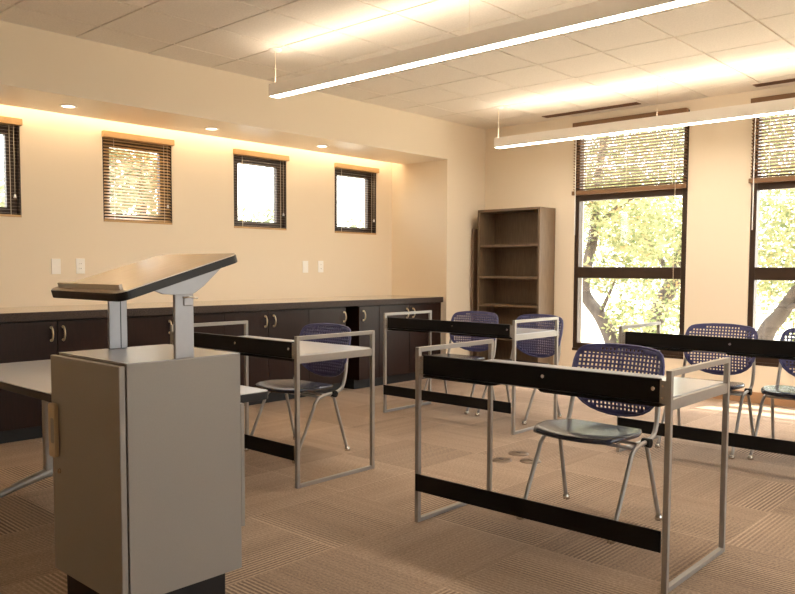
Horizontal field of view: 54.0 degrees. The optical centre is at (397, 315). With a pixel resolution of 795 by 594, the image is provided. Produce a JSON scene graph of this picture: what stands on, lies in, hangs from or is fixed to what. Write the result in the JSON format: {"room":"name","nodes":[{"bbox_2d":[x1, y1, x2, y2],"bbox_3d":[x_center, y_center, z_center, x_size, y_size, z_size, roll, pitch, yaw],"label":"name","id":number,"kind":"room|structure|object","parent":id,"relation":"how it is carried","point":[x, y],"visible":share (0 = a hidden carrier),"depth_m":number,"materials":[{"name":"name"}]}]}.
{"room":"classroom","nodes":[
{"label":"classroom","id":0,"kind":"room"},
{"bbox_2d":[0,104,391,307],"bbox_3d":[-3.362,-0.565,5.729,0.200,2.832,9.515,3,5,43],"label":"wall","id":1,"kind":"structure","parent":0,"point":[61,162],"depth_m":7.12,"materials":[{"name":"beige paint"}]},
{"bbox_2d":[0,124,21,216],"bbox_3d":[-3.191,-1.128,5.846,0.145,0.749,0.650,3,5,43],"label":"window","id":2,"kind":"structure","parent":1,"relation":"in","point":[17,185],"depth_m":6.03,"materials":[{"name":"brown metal"}]},
{"bbox_2d":[0,116,22,216],"bbox_3d":[-3.133,-1.126,5.798,0.080,0.752,0.664,3,5,43],"label":"window blind","id":3,"kind":"object","parent":2,"relation":"attached to","point":[4,120],"visible":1,"depth_m":5.97,"materials":[{"name":"brown wood"}]},
{"bbox_2d":[51,259,60,273],"bbox_3d":[-2.741,-0.397,6.264,0.007,0.124,0.074,3,5,43],"label":"wall plate","id":4,"kind":"object","parent":1,"relation":"attached to","point":[55,263],"visible":1,"depth_m":6.26,"materials":[{"name":"white plastic"}]},
{"bbox_2d":[76,258,84,273],"bbox_3d":[-2.604,-0.409,6.411,0.010,0.124,0.074,3,5,43],"label":"wall plate","id":5,"kind":"object","parent":1,"relation":"attached to","point":[80,263],"visible":1,"depth_m":6.41,"materials":[{"name":"white plastic"}]},
{"bbox_2d":[102,137,171,222],"bbox_3d":[-2.300,-1.183,6.814,0.145,0.749,0.650,3,5,43],"label":"window","id":6,"kind":"structure","parent":1,"relation":"in","point":[170,170],"depth_m":6.91,"materials":[{"name":"brown metal"}]},
{"bbox_2d":[102,130,174,224],"bbox_3d":[-2.242,-1.181,6.765,0.080,0.752,0.664,3,5,43],"label":"window blind","id":7,"kind":"object","parent":6,"relation":"attached to","point":[110,135],"visible":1,"depth_m":6.75,"materials":[{"name":"brown wood"}]},
{"bbox_2d":[233,154,285,228],"bbox_3d":[-1.409,-1.238,7.780,0.145,0.749,0.650,3,5,43],"label":"window","id":8,"kind":"structure","parent":1,"relation":"in","point":[282,223],"depth_m":7.90,"materials":[{"name":"brown metal"}]},
{"bbox_2d":[233,148,288,229],"bbox_3d":[-1.351,-1.236,7.732,0.080,0.752,0.664,3,5,43],"label":"window blind","id":9,"kind":"object","parent":8,"relation":"attached to","point":[239,152],"visible":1,"depth_m":7.71,"materials":[{"name":"brown wood"}]},
{"bbox_2d":[303,261,307,272],"bbox_3d":[-0.965,-0.515,8.188,0.010,0.124,0.074,3,5,43],"label":"wall plate","id":10,"kind":"object","parent":1,"relation":"attached to","point":[305,263],"visible":1,"depth_m":8.18,"materials":[{"name":"white plastic"}]},
{"bbox_2d":[318,261,322,271],"bbox_3d":[-0.820,-0.527,8.347,0.010,0.124,0.074,3,5,43],"label":"wall plate","id":11,"kind":"object","parent":1,"relation":"attached to","point":[320,263],"visible":1,"depth_m":8.34,"materials":[{"name":"white plastic"}]},
{"bbox_2d":[335,168,375,232],"bbox_3d":[-0.518,-1.293,8.748,0.145,0.749,0.650,3,5,43],"label":"window","id":12,"kind":"structure","parent":1,"relation":"in","point":[372,208],"depth_m":8.91,"materials":[{"name":"brown metal"}]},
{"bbox_2d":[334,163,378,234],"bbox_3d":[-0.461,-1.291,8.699,0.080,0.752,0.664,3,5,43],"label":"window blind","id":13,"kind":"object","parent":12,"relation":"attached to","point":[341,166],"visible":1,"depth_m":8.65,"materials":[{"name":"brown wood"}]},
{"bbox_2d":[0,82,446,164],"bbox_3d":[-2.918,-1.535,5.265,0.664,0.012,9.515,3,5,43],"label":"ceiling","id":14,"kind":"structure","parent":0,"point":[10,94],"depth_m":6.52,"materials":[{"name":"beige paint"}]},
{"bbox_2d":[59,104,76,108],"bbox_3d":[-2.446,-1.556,5.798,0.128,0.008,0.128,3,5,43],"label":"recessed light","id":15,"kind":"object","parent":14,"relation":"in","point":[68,106],"visible":1,"depth_m":5.80,"materials":[{"name":"white plastic"}]},
{"bbox_2d":[204,127,218,130],"bbox_3d":[-1.599,-1.608,6.717,0.128,0.008,0.128,3,5,43],"label":"recessed light","id":16,"kind":"object","parent":14,"relation":"in","point":[206,128],"visible":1,"depth_m":6.71,"materials":[{"name":"white plastic"}]},
{"bbox_2d":[316,145,328,147],"bbox_3d":[-0.740,-1.661,7.650,0.128,0.008,0.128,3,5,43],"label":"recessed light","id":17,"kind":"object","parent":14,"relation":"in","point":[318,146],"visible":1,"depth_m":7.66,"materials":[{"name":"white plastic"}]},
{"bbox_2d":[0,20,447,157],"bbox_3d":[-2.916,-1.747,5.251,0.660,0.412,9.515,3,5,43],"label":"wall","id":18,"kind":"structure","parent":0,"point":[31,57],"depth_m":6.17,"materials":[{"name":"beige paint"}]},
{"bbox_2d":[0,378,794,593],"bbox_3d":[0.273,1.087,3.083,9.270,0.120,10.410,3,5,43],"label":"floor","id":19,"kind":"structure","parent":0,"point":[357,533],"depth_m":3.94,"materials":[{"name":"carpet"}]},
{"bbox_2d":[0,317,107,443],"bbox_3d":[-2.675,0.431,5.797,0.788,0.840,0.918,3,5,43],"label":"base cabinet","id":20,"kind":"object","parent":19,"relation":"on","point":[21,341],"visible":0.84,"depth_m":5.43,"materials":[{"name":"brown laminate"}]},
{"bbox_2d":[0,295,442,321],"bbox_3d":[-1.505,-0.093,7.050,0.790,0.060,5.091,3,5,43],"label":"countertop","id":21,"kind":"structure","parent":20,"relation":"on","point":[36,313],"depth_m":6.58,"materials":[{"name":"brown laminate"}]},
{"bbox_2d":[0,359,267,497],"bbox_3d":[-1.502,0.636,3.881,1.880,0.659,0.723,3,5,43],"label":"table","id":22,"kind":"object","parent":19,"relation":"on","point":[27,378],"visible":0.27,"depth_m":4.02,"materials":[{"name":"grey laminate"}]},
{"bbox_2d":[48,253,244,593],"bbox_3d":[-0.890,0.409,2.770,0.513,1.262,0.490,3,5,43],"label":"lectern","id":23,"kind":"object","parent":19,"relation":"on","point":[146,443],"visible":1,"depth_m":2.61,"materials":[{"name":"beige laminate"}]},
{"bbox_2d":[127,312,223,350],"bbox_3d":[-2.042,0.392,6.483,0.788,0.840,0.942,3,5,43],"label":"base cabinet","id":24,"kind":"object","parent":19,"relation":"on","point":[152,329],"visible":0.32,"depth_m":6.11,"materials":[{"name":"brown laminate"}]},
{"bbox_2d":[223,308,308,405],"bbox_3d":[-1.405,0.353,7.176,0.788,0.840,0.934,3,5,43],"label":"base cabinet","id":25,"kind":"object","parent":19,"relation":"on","point":[284,323],"visible":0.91,"depth_m":6.94,"materials":[{"name":"brown laminate"}]},
{"bbox_2d":[170,320,374,488],"bbox_3d":[-0.815,0.492,4.911,1.270,0.840,0.620,3,5,42],"label":"desk","id":26,"kind":"object","parent":19,"relation":"on","point":[295,350],"visible":0.76,"depth_m":4.54,"materials":[{"name":"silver metal"}]},
{"bbox_2d":[244,323,350,462],"bbox_3d":[-0.645,0.479,5.204,0.550,0.832,0.578,3,5,41],"label":"chair","id":27,"kind":"object","parent":19,"relation":"on","point":[286,386],"visible":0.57,"depth_m":5.24,"materials":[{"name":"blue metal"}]},
{"bbox_2d":[304,307,346,396],"bbox_3d":[-0.926,0.323,7.694,0.788,0.840,0.470,3,5,43],"label":"base cabinet","id":28,"kind":"object","parent":19,"relation":"on","point":[335,315],"visible":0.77,"depth_m":7.46,"materials":[{"name":"brown laminate"}]},
{"bbox_2d":[341,305,378,388],"bbox_3d":[-0.547,0.300,8.107,0.788,0.840,0.284,3,5,43],"label":"base cabinet","id":29,"kind":"object","parent":19,"relation":"on","point":[359,318],"visible":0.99,"depth_m":7.84,"materials":[{"name":"brown laminate"}]},
{"bbox_2d":[375,302,440,385],"bbox_3d":[-0.114,0.273,8.577,0.788,0.840,0.988,3,5,43],"label":"base cabinet","id":30,"kind":"object","parent":19,"relation":"on","point":[401,345],"visible":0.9,"depth_m":8.26,"materials":[{"name":"brown laminate"}]},
{"bbox_2d":[421,311,497,413],"bbox_3d":[0.552,0.384,6.857,0.550,0.832,0.578,3,4,38],"label":"chair","id":31,"kind":"object","parent":19,"relation":"on","point":[466,313],"visible":0.37,"depth_m":7.00,"materials":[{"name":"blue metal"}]},
{"bbox_2d":[383,310,558,434],"bbox_3d":[0.567,0.411,6.339,1.312,0.840,0.620,3,5,42],"label":"desk","id":32,"kind":"object","parent":19,"relation":"on","point":[489,330],"visible":0.9,"depth_m":6.08,"materials":[{"name":"silver metal"}]},
{"bbox_2d":[388,328,430,332],"bbox_3d":[0.153,0.117,6.431,0.460,0.012,0.196,3,5,42],"label":"cable tray","id":33,"kind":"object","parent":32,"relation":"on","point":[424,330],"depth_m":6.32,"materials":[{"name":"black metal"}]},
{"bbox_2d":[450,333,511,338],"bbox_3d":[0.678,0.148,5.954,0.560,0.012,0.196,3,5,42],"label":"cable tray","id":34,"kind":"object","parent":32,"relation":"on","point":[489,335],"depth_m":5.82,"materials":[{"name":"black metal"}]},
{"bbox_2d":[471,229,477,355],"bbox_3d":[0.936,-0.164,9.015,0.030,1.668,0.250,3,5,43],"label":"board","id":35,"kind":"object","parent":19,"relation":"on","point":[474,252],"visible":0.25,"depth_m":8.92,"materials":[{"name":"brown wood"}]},
{"bbox_2d":[492,457,511,462],"bbox_3d":[0.657,0.911,4.944,0.136,0.010,0.136,3,5,43],"label":"floor outlet","id":36,"kind":"object","parent":19,"relation":"on","point":[496,459],"visible":0.97,"depth_m":4.92,"materials":[{"name":"brown metal"}]},
{"bbox_2d":[477,207,555,364],"bbox_3d":[1.300,-0.241,8.645,0.813,1.868,0.305,3,5,43],"label":"bookcase","id":37,"kind":"object","parent":19,"relation":"on","point":[516,255],"visible":0.71,"depth_m":8.76,"materials":[{"name":"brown wood"}]},
{"bbox_2d":[508,451,528,455],"bbox_3d":[0.794,0.901,5.120,0.136,0.010,0.136,3,5,43],"label":"floor outlet","id":38,"kind":"object","parent":19,"relation":"on","point":[513,453],"visible":1,"depth_m":5.10,"materials":[{"name":"brown metal"}]},
{"bbox_2d":[475,314,563,424],"bbox_3d":[1.022,0.411,6.426,0.578,0.832,0.550,-3,5,-43],"label":"chair","id":39,"kind":"object","parent":19,"relation":"on","point":[543,354],"visible":0.54,"depth_m":6.54,"materials":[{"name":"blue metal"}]},
{"bbox_2d":[520,458,540,463],"bbox_3d":[0.838,0.913,4.921,0.136,0.010,0.136,3,5,43],"label":"floor outlet","id":40,"kind":"object","parent":19,"relation":"on","point":[525,460],"visible":0.79,"depth_m":4.91,"materials":[{"name":"brown metal"}]},
{"bbox_2d":[415,339,730,593],"bbox_3d":[0.745,0.582,3.522,1.242,0.840,0.620,3,5,42],"label":"desk","id":41,"kind":"object","parent":19,"relation":"on","point":[669,391],"visible":1,"depth_m":3.25,"materials":[{"name":"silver metal"}]},
{"bbox_2d":[423,375,500,385],"bbox_3d":[0.344,0.289,3.601,0.425,0.012,0.196,3,5,42],"label":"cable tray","id":42,"kind":"object","parent":41,"relation":"on","point":[457,378],"depth_m":3.49,"materials":[{"name":"black metal"}]},
{"bbox_2d":[538,388,664,406],"bbox_3d":[0.844,0.318,3.149,0.525,0.012,0.196,3,5,42],"label":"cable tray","id":43,"kind":"object","parent":41,"relation":"on","point":[647,401],"depth_m":3.04,"materials":[{"name":"black metal"}]},
{"bbox_2d":[516,343,664,543],"bbox_3d":[0.958,0.570,3.800,0.550,0.832,0.578,3,5,43],"label":"chair","id":44,"kind":"object","parent":19,"relation":"on","point":[568,429],"visible":0.7,"depth_m":3.84,"materials":[{"name":"blue plastic"}]},
{"bbox_2d":[616,322,794,455],"bbox_3d":[2.129,0.500,4.953,1.280,0.840,0.620,3,5,42],"label":"desk","id":45,"kind":"object","parent":19,"relation":"on","point":[759,348],"visible":0.76,"depth_m":4.75,"materials":[{"name":"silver metal"}]},
{"bbox_2d":[649,347,693,351],"bbox_3d":[1.722,0.207,5.038,0.444,0.012,0.196,3,5,42],"label":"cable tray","id":46,"kind":"object","parent":45,"relation":"on","point":[680,349],"depth_m":4.88,"materials":[{"name":"black metal"}]},
{"bbox_2d":[726,353,794,359],"bbox_3d":[2.236,0.237,4.574,0.544,0.012,0.196,3,5,42],"label":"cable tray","id":47,"kind":"object","parent":45,"relation":"on","point":[786,356],"depth_m":4.52,"materials":[{"name":"black metal"}]},
{"bbox_2d":[655,323,757,458],"bbox_3d":[2.135,0.481,5.350,0.550,0.832,0.578,3,4,40],"label":"chair","id":48,"kind":"object","parent":19,"relation":"on","point":[733,385],"visible":0.45,"depth_m":5.45,"materials":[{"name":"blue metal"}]},
{"bbox_2d":[747,328,794,459],"bbox_3d":[2.623,0.504,4.997,0.550,0.832,0.578,4,5,44],"label":"chair","id":49,"kind":"object","parent":19,"relation":"on","point":[777,391],"visible":0.78,"depth_m":5.11,"materials":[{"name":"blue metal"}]},
{"bbox_2d":[0,0,794,129],"bbox_3d":[0.284,-1.837,2.907,9.270,0.100,10.410,3,5,43],"label":"ceiling","id":50,"kind":"structure","parent":0,"point":[709,48],"depth_m":5.62,"materials":[{"name":"white tile"}]},
{"bbox_2d":[268,0,706,97],"bbox_3d":[1.006,-1.679,4.012,5.287,0.345,0.100,3,5,43],"label":"pendant light","id":51,"kind":"object","parent":50,"relation":"hanging from","point":[601,12],"visible":1,"depth_m":4.45,"materials":[{"name":"white paint"}]},
{"bbox_2d":[542,102,640,117],"bbox_3d":[1.943,-2.080,7.904,1.060,0.006,0.100,3,5,43],"label":"ceiling vent","id":52,"kind":"object","parent":50,"relation":"in","point":[633,103],"visible":1,"depth_m":7.87,"materials":[{"name":"brown metal"}]},
{"bbox_2d":[493,84,794,148],"bbox_3d":[2.901,-1.766,6.043,5.250,0.402,0.100,3,5,43],"label":"pendant light","id":53,"kind":"object","parent":50,"relation":"hanging from","point":[782,106],"visible":1,"depth_m":6.66,"materials":[{"name":"white paint"}]},
{"bbox_2d":[495,110,794,147],"bbox_3d":[2.913,-1.568,6.043,5.202,0.005,0.090,3,5,43],"label":"diffuser","id":54,"kind":"object","parent":53,"relation":"attached to","point":[756,113],"depth_m":6.71,"materials":[{"name":"white plastic"}]},
{"bbox_2d":[753,78,794,86],"bbox_3d":[3.511,-1.987,6.464,1.060,0.006,0.100,3,5,43],"label":"ceiling vent","id":55,"kind":"object","parent":50,"relation":"in","point":[793,79],"visible":1,"depth_m":6.70,"materials":[{"name":"brown metal"}]},
{"bbox_2d":[392,121,485,355],"bbox_3d":[0.467,-0.765,9.274,1.030,2.832,0.895,3,5,43],"label":"wall","id":56,"kind":"structure","parent":0,"point":[436,205],"depth_m":8.81,"materials":[{"name":"beige paint"}]},
{"bbox_2d":[485,85,794,392],"bbox_3d":[4.040,-0.582,6.465,8.440,2.832,0.200,3,5,43],"label":"wall","id":57,"kind":"structure","parent":0,"point":[719,169],"depth_m":7.41,"materials":[{"name":"beige paint"}]},
{"bbox_2d":[572,109,689,358],"bbox_3d":[2.358,-0.801,7.932,1.216,2.390,0.104,3,5,43],"label":"window","id":58,"kind":"structure","parent":57,"relation":"in","point":[580,272],"depth_m":7.94,"materials":[{"name":"brown metal"}]},
{"bbox_2d":[572,108,688,269],"bbox_3d":[2.296,-1.148,7.852,1.214,1.702,0.067,3,5,43],"label":"window blind","id":59,"kind":"object","parent":58,"relation":"attached to","point":[670,185],"visible":0.83,"depth_m":7.79,"materials":[{"name":"brown wood"}]},
{"bbox_2d":[713,390,794,407],"bbox_3d":[3.963,0.786,6.470,8.040,0.100,0.012,3,5,43],"label":"baseboard","id":60,"kind":"structure","parent":57,"relation":"attached to","point":[756,397],"depth_m":7.08,"materials":[{"name":"brown wood"}]},
{"bbox_2d":[747,118,794,366],"bbox_3d":[3.680,-0.722,6.718,1.216,2.390,0.104,3,5,43],"label":"window","id":61,"kind":"structure","parent":57,"relation":"in","point":[756,273],"depth_m":7.07,"materials":[{"name":"brown metal"}]},
{"bbox_2d":[748,93,794,229],"bbox_3d":[3.618,-1.069,6.639,1.214,1.702,0.067,3,5,43],"label":"window blind","id":62,"kind":"object","parent":61,"relation":"attached to","point":[781,177],"visible":0.8,"depth_m":6.89,"materials":[{"name":"brown wood"}]},
{"label":"outside","id":63,"kind":"structure","parent":0,"visible":0},
{"bbox_2d":[582,298,794,342],"bbox_3d":[-0.449,1.176,10.688,65.000,0.020,75.000,3,5,43],"label":"ground","id":64,"kind":"structure","parent":63,"point":[591,333],"depth_m":27.28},
{"bbox_2d":[0,178,4,206],"bbox_3d":[-6.195,-0.545,11.544,1.890,3.285,2.418,3,5,43],"label":"shade tree","id":65,"kind":"object","parent":64,"relation":"on","point":[2,179],"visible":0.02,"depth_m":11.65,"materials":[{"name":"green plant"}]},
{"bbox_2d":[109,148,157,215],"bbox_3d":[-4.415,-1.231,13.578,2.384,4.425,1.805,-2,4,-27],"label":"shade tree","id":66,"kind":"object","parent":64,"relation":"on","point":[109,148],"visible":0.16,"depth_m":13.09,"materials":[{"name":"green plant"}]},
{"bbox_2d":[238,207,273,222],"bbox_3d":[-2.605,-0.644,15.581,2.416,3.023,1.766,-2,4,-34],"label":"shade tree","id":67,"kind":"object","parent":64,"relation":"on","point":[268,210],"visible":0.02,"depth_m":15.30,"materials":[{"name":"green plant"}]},
{"bbox_2d":[337,217,363,227],"bbox_3d":[-0.798,-0.722,17.542,2.389,2.956,1.785,-2,4,-32],"label":"shade tree","id":68,"kind":"object","parent":64,"relation":"on","point":[351,219],"visible":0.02,"depth_m":17.20,"materials":[{"name":"green plant"}]},
{"bbox_2d":[582,129,683,343],"bbox_3d":[3.276,-1.666,12.941,3.066,5.447,2.366,3,5,43],"label":"tree","id":69,"kind":"object","parent":64,"relation":"on","point":[608,327],"visible":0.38,"depth_m":12.58,"materials":[{"name":"green plant"}]},
{"bbox_2d":[584,115,793,333],"bbox_3d":[5.549,-2.210,16.195,4.997,6.316,3.271,3,5,43],"label":"tree","id":70,"kind":"object","parent":64,"relation":"on","point":[668,290],"visible":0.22,"depth_m":15.99,"materials":[{"name":"green plant"}]},
{"bbox_2d":[583,116,794,322],"bbox_3d":[9.277,-2.876,22.102,10.879,6.790,2.887,3,5,43],"label":"tree","id":71,"kind":"object","parent":64,"relation":"on","point":[769,299],"visible":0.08,"depth_m":21.33,"materials":[{"name":"green plant"}]},
{"bbox_2d":[757,114,794,340],"bbox_3d":[5.672,-1.243,10.788,2.671,4.915,2.292,3,5,43],"label":"tree","id":72,"kind":"object","parent":64,"relation":"on","point":[767,330],"visible":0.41,"depth_m":11.04,"materials":[{"name":"green plant"}]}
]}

